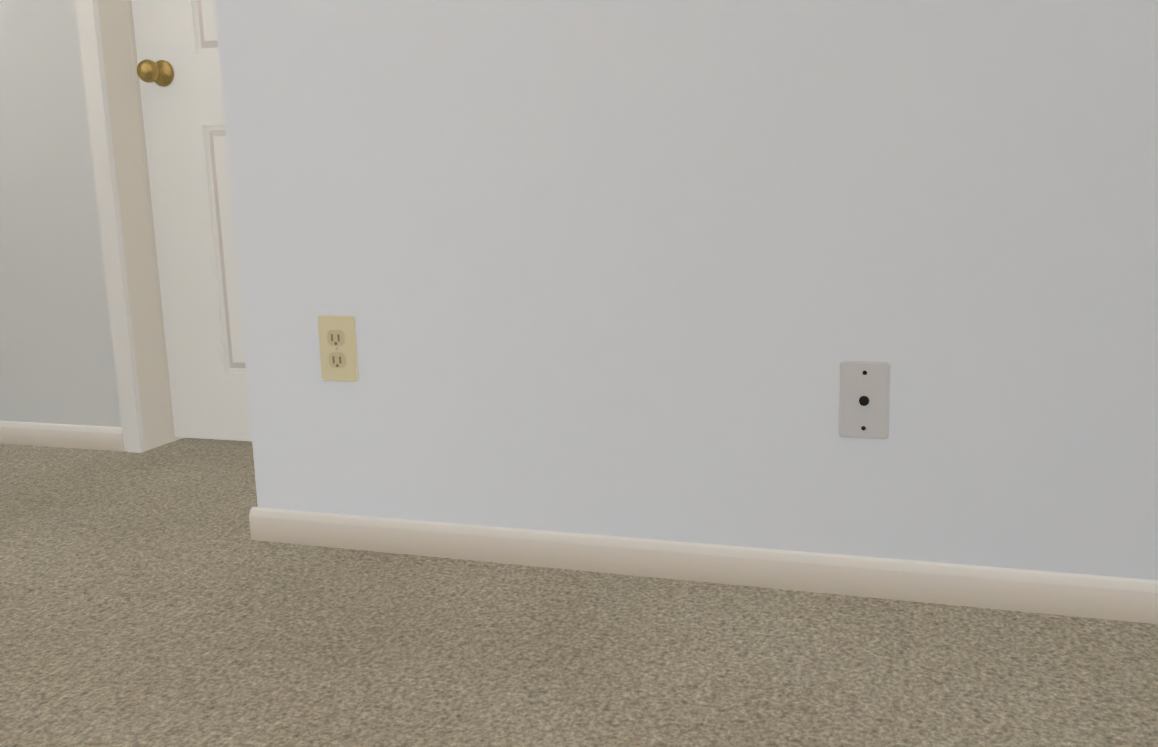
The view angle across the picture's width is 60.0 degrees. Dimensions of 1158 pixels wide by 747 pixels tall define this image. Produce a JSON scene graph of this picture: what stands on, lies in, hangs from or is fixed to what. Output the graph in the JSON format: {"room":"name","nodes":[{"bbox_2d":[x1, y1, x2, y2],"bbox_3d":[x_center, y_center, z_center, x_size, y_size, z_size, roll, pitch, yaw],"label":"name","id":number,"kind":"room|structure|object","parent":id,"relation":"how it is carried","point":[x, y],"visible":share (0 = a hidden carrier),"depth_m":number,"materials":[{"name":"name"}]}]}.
{"room":"empty bedroom","nodes":[
{"label":"empty bedroom","id":0,"kind":"room"},
{"bbox_2d":[0,0,121,426],"bbox_3d":[-1.045,-1.024,2.425,1.268,2.455,0.200,2,11,18],"label":"wall","id":1,"kind":"structure","parent":0,"point":[57,363],"depth_m":2.54,"materials":[{"name":"white paint"}]},
{"bbox_2d":[0,421,123,450],"bbox_3d":[-1.408,0.162,2.652,0.503,0.060,0.012,2,11,18],"label":"baseboard","id":2,"kind":"structure","parent":1,"relation":"attached to","point":[67,435],"depth_m":2.63,"materials":[{"name":"white paint"}]},
{"bbox_2d":[75,0,184,452],"bbox_3d":[-0.803,-0.850,2.369,0.765,2.118,0.216,2,11,18],"label":"door frame","id":3,"kind":"structure","parent":1,"relation":"attached to","point":[113,98],"depth_m":2.50,"materials":[{"name":"white paint"}]},
{"bbox_2d":[131,0,251,440],"bbox_3d":[-0.792,-0.824,2.368,0.665,2.043,0.107,2,11,18],"label":"door","id":4,"kind":"structure","parent":1,"relation":"in","point":[178,65],"depth_m":2.53,"materials":[{"name":"white paint"}]},
{"bbox_2d":[0,438,1157,746],"bbox_3d":[-0.390,0.607,0.446,4.220,0.100,4.070,2,11,18],"label":"floor","id":5,"kind":"structure","parent":0,"point":[156,598],"depth_m":1.38,"materials":[{"name":"carpet"}]},
{"bbox_2d":[214,0,1157,579],"bbox_3d":[0.694,-0.926,1.599,2.552,2.455,0.710,2,11,18],"label":"wall","id":6,"kind":"structure","parent":0,"point":[644,268],"depth_m":1.53,"materials":[{"name":"white paint"}]},
{"bbox_2d":[317,315,358,381],"bbox_3d":[-0.421,-0.043,1.746,0.072,0.116,0.009,2,11,18],"label":"electrical outlet","id":7,"kind":"object","parent":6,"relation":"attached to","point":[338,348],"visible":1,"depth_m":1.74,"materials":[{"name":"beige plastic"}]},
{"bbox_2d":[249,507,1157,623],"bbox_3d":[0.610,0.315,1.473,2.564,0.060,0.012,2,11,18],"label":"baseboard","id":8,"kind":"structure","parent":6,"relation":"attached to","point":[1094,596],"depth_m":1.58,"materials":[{"name":"white paint"}]},
{"bbox_2d":[839,361,890,438],"bbox_3d":[0.421,0.041,1.481,0.072,0.116,0.016,2,11,18],"label":"outlet","id":9,"kind":"object","parent":6,"relation":"attached to","point":[864,395],"visible":1,"depth_m":1.48,"materials":[{"name":"white plastic"}]}
]}

